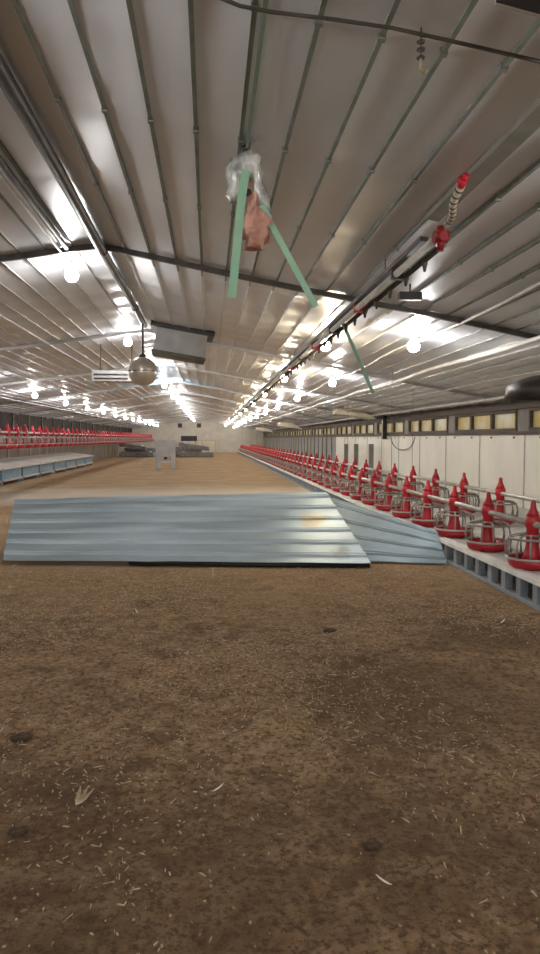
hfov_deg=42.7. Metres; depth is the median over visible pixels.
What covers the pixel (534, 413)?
window
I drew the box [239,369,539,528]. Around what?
pipe
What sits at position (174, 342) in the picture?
box
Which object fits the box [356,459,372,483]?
pet feeder
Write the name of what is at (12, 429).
pet feeder
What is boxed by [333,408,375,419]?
flap
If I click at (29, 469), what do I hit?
box
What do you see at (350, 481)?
pet feeder
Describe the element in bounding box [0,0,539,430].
ceiling
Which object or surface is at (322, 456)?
pet feeder
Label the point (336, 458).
pet feeder
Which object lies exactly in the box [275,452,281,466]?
pet feeder
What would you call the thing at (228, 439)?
wall
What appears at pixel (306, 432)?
window
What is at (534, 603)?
platform
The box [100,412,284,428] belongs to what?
trim
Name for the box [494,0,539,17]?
plate
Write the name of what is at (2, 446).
pet feeder
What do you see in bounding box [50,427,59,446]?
pet feeder
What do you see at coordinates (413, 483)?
pet feeder
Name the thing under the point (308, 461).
pet feeder
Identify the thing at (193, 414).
trim
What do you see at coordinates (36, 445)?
pet feeder
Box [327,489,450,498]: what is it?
platform
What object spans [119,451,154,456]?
trough
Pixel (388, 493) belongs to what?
pet feeder
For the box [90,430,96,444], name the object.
pet feeder
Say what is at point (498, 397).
conduit
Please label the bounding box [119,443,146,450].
trough
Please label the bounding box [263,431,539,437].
trim
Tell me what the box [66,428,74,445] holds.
pet feeder
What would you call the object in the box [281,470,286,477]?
platform
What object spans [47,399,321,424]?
trim
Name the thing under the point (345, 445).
post
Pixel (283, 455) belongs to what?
pet feeder
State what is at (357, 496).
pet feeder
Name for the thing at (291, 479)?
platform
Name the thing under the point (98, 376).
light fixture
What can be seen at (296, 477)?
platform
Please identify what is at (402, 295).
block
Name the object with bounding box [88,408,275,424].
trim
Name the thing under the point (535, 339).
hose
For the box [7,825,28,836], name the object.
clump
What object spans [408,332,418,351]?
bulb
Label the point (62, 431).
pet feeder
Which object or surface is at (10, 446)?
pet feeder
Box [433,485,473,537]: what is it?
pet feeder
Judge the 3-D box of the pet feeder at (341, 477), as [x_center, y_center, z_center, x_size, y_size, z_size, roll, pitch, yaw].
[1.533,0.020,14.728,0.466,0.601,0.459,2,4,26]
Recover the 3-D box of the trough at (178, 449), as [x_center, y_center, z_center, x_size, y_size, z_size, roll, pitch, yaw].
[-6.082,-2.011,52.120,2.000,0.900,1.728,0,3,0]
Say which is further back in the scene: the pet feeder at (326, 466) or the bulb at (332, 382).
the pet feeder at (326, 466)
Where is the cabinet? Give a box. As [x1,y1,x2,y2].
[181,436,196,444]
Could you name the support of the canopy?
hanging from the ceiling
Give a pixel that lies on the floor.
(330, 898)
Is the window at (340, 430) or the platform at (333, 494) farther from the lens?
the window at (340, 430)
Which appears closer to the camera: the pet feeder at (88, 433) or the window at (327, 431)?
the pet feeder at (88, 433)
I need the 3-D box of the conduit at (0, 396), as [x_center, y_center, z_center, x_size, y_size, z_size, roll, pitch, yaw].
[-8.615,-2.999,33.758,0.044,0.054,57.000,0,3,-5]
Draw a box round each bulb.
[65,260,78,281]
[124,335,131,345]
[321,338,329,350]
[329,374,335,385]
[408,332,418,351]
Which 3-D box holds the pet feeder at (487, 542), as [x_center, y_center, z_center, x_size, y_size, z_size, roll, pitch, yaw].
[2.217,0.451,7.007,0.459,0.601,0.466,2,4,33]
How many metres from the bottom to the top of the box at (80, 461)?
0.665 m
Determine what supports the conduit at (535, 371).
hanging from the ceiling
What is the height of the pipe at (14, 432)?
1.131 m
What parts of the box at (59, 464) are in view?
lid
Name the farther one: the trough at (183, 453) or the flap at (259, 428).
the trough at (183, 453)
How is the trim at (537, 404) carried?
attached to the wall at (484, 459)
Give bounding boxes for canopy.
[504,375,539,399]
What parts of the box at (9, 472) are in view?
lid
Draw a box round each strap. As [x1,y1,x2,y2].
[245,0,267,147]
[342,323,373,393]
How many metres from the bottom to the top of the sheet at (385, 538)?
0.655 m
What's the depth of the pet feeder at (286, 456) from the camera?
25.28 m
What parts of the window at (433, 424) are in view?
pane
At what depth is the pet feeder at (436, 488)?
11.42 m
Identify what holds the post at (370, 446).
on the platform at (296, 477)
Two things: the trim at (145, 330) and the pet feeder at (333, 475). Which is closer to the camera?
the trim at (145, 330)
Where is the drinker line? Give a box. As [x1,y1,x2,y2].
[223,172,468,424]
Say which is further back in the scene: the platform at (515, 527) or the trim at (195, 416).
the trim at (195, 416)
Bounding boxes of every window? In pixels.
[283,431,287,436]
[295,430,301,435]
[303,429,310,435]
[312,428,321,435]
[323,427,334,435]
[336,425,351,434]
[354,423,373,434]
[377,420,403,433]
[408,416,447,433]
[454,409,516,432]
[528,407,539,430]
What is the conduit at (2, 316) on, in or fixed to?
attached to the ceiling
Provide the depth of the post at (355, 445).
23.27 m
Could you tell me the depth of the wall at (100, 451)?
33.14 m
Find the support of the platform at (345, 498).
on the floor
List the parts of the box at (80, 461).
lid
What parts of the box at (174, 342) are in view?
plate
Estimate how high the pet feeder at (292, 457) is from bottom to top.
0.601 m
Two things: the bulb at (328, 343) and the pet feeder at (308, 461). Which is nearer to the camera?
the bulb at (328, 343)
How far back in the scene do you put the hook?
2.48 m
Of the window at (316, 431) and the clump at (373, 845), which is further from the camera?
the window at (316, 431)
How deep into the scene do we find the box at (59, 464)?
27.43 m
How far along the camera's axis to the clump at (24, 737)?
3.11 m
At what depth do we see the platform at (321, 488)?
15.92 m
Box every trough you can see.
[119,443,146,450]
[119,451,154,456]
[124,448,155,456]
[175,444,203,455]
[179,442,209,450]
[179,451,213,456]
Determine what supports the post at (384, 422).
attached to the wall at (484, 459)
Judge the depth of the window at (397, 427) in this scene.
19.45 m
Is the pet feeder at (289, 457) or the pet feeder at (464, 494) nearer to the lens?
the pet feeder at (464, 494)
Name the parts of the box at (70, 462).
lid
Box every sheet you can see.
[3,492,370,562]
[330,497,446,563]
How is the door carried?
in the wall at (228, 439)
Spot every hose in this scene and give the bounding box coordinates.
[236,281,539,425]
[243,335,539,427]
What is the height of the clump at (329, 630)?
0.041 m
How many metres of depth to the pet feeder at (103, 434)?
31.05 m
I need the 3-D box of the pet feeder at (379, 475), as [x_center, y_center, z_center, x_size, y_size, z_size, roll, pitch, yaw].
[2.414,-0.049,15.295,0.466,0.601,0.459,-2,4,-29]
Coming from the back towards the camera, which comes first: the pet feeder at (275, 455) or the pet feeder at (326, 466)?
the pet feeder at (275, 455)
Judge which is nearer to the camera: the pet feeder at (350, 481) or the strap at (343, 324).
the strap at (343, 324)
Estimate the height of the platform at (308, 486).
0.232 m
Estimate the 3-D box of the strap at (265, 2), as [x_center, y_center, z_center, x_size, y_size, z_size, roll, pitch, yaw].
[-0.069,-1.728,3.070,0.019,0.004,1.253,0,3,-5]
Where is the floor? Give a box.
[0,453,539,953]
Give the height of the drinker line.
0.308 m
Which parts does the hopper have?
leg, leg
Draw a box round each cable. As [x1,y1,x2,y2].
[0,173,70,263]
[220,0,539,63]
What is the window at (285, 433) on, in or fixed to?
in the wall at (484, 459)
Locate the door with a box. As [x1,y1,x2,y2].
[188,440,215,452]
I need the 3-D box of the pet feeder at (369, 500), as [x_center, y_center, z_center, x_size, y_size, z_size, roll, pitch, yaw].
[1.789,0.182,11.830,0.466,0.601,0.459,-1,4,-25]
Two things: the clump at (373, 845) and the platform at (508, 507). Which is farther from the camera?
the platform at (508, 507)
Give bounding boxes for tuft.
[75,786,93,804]
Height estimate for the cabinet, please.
1.554 m
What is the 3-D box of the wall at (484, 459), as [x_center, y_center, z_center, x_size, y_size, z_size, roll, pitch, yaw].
[2.731,-1.286,28.826,0.180,2.150,75.000,0,3,-5]
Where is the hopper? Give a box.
[154,440,176,468]
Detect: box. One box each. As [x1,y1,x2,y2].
[0,458,40,480]
[0,463,22,484]
[5,457,54,476]
[22,455,66,472]
[38,454,76,470]
[52,453,85,467]
[63,452,93,465]
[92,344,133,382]
[150,320,214,364]
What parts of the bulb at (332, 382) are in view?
globe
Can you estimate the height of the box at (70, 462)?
0.665 m
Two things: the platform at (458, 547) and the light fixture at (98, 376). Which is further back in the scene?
the light fixture at (98, 376)
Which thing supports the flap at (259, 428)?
hanging from the ceiling
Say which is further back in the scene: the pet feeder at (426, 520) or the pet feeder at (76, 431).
the pet feeder at (76, 431)
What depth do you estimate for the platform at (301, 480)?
19.49 m
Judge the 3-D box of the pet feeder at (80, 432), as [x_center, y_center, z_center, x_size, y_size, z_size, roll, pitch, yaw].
[-7.043,-1.486,25.677,0.459,0.601,0.466,-1,3,-9]
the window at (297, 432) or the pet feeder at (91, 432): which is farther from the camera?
the window at (297, 432)
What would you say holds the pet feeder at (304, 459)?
on the platform at (296, 477)
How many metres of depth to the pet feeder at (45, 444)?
19.41 m
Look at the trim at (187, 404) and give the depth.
36.16 m
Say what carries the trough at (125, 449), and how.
on the floor
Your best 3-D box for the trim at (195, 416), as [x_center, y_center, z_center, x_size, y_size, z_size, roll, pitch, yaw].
[-5.978,-4.340,56.138,12.400,1.189,0.100,0,3,-5]
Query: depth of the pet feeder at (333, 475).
15.63 m
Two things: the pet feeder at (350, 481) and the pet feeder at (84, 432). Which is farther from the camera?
the pet feeder at (84, 432)
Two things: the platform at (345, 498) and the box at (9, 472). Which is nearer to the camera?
the platform at (345, 498)
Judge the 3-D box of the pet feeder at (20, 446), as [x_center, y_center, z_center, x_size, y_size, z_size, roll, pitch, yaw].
[-6.285,-1.009,17.145,0.459,0.601,0.466,-3,4,-42]
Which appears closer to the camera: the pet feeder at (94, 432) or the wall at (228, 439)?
the pet feeder at (94, 432)
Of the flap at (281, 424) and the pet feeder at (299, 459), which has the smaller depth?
the pet feeder at (299, 459)
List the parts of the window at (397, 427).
pane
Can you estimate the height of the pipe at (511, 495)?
1.639 m
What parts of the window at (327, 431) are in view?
pane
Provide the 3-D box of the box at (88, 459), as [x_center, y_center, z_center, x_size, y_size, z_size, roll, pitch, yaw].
[-9.571,-0.893,34.294,1.270,0.665,2.100,0,3,-5]
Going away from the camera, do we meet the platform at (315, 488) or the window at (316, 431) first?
the platform at (315, 488)
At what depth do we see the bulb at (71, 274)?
6.72 m
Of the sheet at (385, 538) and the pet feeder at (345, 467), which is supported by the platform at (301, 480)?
the pet feeder at (345, 467)
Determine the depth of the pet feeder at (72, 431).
24.07 m
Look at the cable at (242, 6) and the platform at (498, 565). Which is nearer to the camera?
the cable at (242, 6)
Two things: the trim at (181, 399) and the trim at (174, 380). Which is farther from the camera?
the trim at (181, 399)
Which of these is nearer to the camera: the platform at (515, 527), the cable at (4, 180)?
the cable at (4, 180)
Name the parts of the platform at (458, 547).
leg, leg, rail, leg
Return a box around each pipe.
[0,52,146,327]
[1,419,153,436]
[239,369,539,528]
[250,420,539,502]
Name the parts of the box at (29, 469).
lid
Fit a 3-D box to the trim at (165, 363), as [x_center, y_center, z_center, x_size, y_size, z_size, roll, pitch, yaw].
[-2.457,-2.115,16.355,12.400,1.189,0.100,0,3,-5]
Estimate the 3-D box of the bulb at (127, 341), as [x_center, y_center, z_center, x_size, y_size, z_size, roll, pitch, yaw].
[-2.355,-2.276,11.428,0.132,0.216,0.129,0,3,-5]
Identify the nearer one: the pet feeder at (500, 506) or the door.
the pet feeder at (500, 506)
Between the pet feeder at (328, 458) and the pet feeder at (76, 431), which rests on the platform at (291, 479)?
the pet feeder at (328, 458)
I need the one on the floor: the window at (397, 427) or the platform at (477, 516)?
the platform at (477, 516)
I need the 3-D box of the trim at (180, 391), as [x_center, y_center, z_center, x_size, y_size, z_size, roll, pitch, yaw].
[-3.338,-2.671,26.300,12.400,1.189,0.100,0,3,-5]
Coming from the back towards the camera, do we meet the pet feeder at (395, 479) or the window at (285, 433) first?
the window at (285, 433)
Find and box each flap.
[256,423,271,431]
[278,422,301,428]
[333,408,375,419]
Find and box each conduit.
[0,155,68,249]
[0,314,178,420]
[0,396,144,425]
[261,370,539,427]
[270,395,504,429]
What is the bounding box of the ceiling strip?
[426,97,539,221]
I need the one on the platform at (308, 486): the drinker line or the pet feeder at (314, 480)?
the pet feeder at (314, 480)
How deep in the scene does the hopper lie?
30.46 m
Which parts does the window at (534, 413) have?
pane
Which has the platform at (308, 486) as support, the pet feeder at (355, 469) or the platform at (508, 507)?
the pet feeder at (355, 469)
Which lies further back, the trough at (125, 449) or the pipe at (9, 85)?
the trough at (125, 449)
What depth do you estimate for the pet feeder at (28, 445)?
17.87 m
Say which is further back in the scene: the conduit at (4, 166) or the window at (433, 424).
the window at (433, 424)
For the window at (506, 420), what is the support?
in the wall at (484, 459)
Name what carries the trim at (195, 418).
attached to the wall at (100, 451)
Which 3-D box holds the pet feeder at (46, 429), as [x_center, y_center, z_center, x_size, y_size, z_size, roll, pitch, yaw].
[-6.561,-1.183,20.249,0.466,0.601,0.459,0,3,-2]
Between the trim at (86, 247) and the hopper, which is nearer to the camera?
the trim at (86, 247)
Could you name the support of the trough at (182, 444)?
on the trough at (183, 453)
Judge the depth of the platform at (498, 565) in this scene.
6.17 m
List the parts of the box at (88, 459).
lid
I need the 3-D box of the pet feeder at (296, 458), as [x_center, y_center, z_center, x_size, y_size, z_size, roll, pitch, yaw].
[0.848,-0.412,22.442,0.466,0.601,0.459,2,4,29]
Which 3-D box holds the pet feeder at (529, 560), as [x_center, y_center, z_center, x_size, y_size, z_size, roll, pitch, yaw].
[2.300,0.505,6.041,0.466,0.601,0.459,0,3,-5]
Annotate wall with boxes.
[0,411,131,459]
[132,420,262,452]
[263,400,539,511]
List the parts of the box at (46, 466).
lid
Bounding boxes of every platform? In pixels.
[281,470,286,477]
[285,471,347,479]
[289,473,293,481]
[293,475,369,484]
[298,477,385,487]
[304,480,402,491]
[311,483,420,491]
[318,486,423,492]
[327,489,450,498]
[337,494,479,502]
[349,499,494,506]
[363,505,528,513]
[382,512,539,522]
[429,522,539,535]
[438,535,539,574]
[470,552,539,602]
[525,575,539,610]
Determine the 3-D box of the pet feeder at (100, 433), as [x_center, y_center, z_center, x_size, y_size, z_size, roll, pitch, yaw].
[-7.452,-1.746,30.330,0.466,0.601,0.459,-2,4,-28]
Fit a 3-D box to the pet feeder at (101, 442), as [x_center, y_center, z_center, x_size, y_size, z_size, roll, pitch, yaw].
[-7.384,-1.703,29.554,0.466,0.601,0.459,-2,4,-26]
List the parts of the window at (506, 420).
pane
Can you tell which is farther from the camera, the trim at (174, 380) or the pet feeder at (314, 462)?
the trim at (174, 380)
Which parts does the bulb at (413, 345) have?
globe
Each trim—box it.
[0,243,536,338]
[0,329,510,402]
[0,362,421,413]
[0,380,332,411]
[15,391,342,422]
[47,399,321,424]
[69,404,306,426]
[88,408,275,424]
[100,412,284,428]
[112,414,276,429]
[119,416,271,430]
[129,418,252,428]
[263,402,539,432]
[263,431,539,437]
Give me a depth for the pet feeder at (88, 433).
27.18 m
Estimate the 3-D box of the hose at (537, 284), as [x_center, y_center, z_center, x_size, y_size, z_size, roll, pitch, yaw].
[-0.450,-2.946,32.473,0.106,0.056,61.002,0,3,-5]
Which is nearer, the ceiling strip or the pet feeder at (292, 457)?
the ceiling strip
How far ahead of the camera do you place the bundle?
3.71 m
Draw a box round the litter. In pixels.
[0,564,539,953]
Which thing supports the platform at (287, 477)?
on the floor
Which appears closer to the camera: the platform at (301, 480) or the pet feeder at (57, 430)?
the platform at (301, 480)
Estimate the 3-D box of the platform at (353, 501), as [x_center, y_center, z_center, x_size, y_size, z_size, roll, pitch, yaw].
[2.768,0.551,12.341,2.522,0.232,1.196,0,3,-5]
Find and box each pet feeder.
[0,429,8,449]
[1,424,17,448]
[11,426,19,440]
[13,424,26,448]
[23,425,34,447]
[30,425,41,447]
[37,426,47,446]
[44,426,54,446]
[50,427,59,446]
[55,427,65,445]
[61,428,70,445]
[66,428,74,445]
[70,428,78,445]
[75,429,82,444]
[78,429,86,444]
[82,429,90,444]
[86,430,93,444]
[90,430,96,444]
[93,430,99,443]
[96,430,102,443]
[99,430,105,443]
[102,431,107,443]
[271,451,276,464]
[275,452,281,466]
[277,453,284,467]
[280,453,287,468]
[283,454,290,469]
[286,454,293,471]
[289,455,297,473]
[293,456,302,474]
[297,457,311,476]
[301,458,311,478]
[306,459,322,480]
[311,460,323,482]
[316,454,324,468]
[317,461,330,485]
[322,455,332,471]
[323,462,338,488]
[329,456,340,474]
[331,464,347,491]
[337,457,352,476]
[339,466,358,495]
[346,458,360,479]
[349,468,370,499]
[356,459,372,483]
[361,470,385,504]
[369,461,387,486]
[374,473,402,511]
[383,463,404,491]
[390,476,422,518]
[400,466,424,497]
[410,480,445,527]
[421,469,449,505]
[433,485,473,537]
[448,473,479,513]
[464,492,510,552]
[482,477,518,524]
[504,500,539,570]
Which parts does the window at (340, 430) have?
pane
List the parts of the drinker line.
rail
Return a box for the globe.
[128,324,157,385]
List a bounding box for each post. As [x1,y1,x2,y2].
[344,444,347,469]
[354,444,357,468]
[368,444,373,475]
[381,415,386,438]
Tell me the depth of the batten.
7.31 m
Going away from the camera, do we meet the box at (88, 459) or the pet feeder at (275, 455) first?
the pet feeder at (275, 455)
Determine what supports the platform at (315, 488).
on the floor
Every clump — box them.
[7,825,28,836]
[10,732,33,741]
[323,627,336,632]
[361,840,380,850]
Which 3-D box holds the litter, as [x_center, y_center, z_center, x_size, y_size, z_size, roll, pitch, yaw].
[-0.771,1.109,4.419,5.788,0.056,5.646,0,3,-5]
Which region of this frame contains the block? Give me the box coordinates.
[398,284,421,300]
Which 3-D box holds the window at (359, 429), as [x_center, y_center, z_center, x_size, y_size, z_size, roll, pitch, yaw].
[3.197,-1.610,23.294,0.120,0.365,2.950,0,3,-5]
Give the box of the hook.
[416,27,427,74]
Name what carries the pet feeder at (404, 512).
on the platform at (477, 516)
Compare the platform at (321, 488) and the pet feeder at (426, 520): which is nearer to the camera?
the pet feeder at (426, 520)
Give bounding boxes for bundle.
[225,144,318,307]
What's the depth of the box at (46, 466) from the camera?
25.20 m
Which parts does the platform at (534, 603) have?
rail, leg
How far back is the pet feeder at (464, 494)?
10.15 m
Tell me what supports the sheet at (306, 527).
on the batten
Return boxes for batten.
[128,561,369,567]
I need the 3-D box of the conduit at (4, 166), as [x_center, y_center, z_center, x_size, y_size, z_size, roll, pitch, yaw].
[-1.602,-1.913,3.597,0.048,0.060,5.250,0,3,-5]
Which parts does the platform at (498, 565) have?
leg, leg, rail, leg, leg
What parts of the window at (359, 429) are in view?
pane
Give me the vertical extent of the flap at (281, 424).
0.501 m

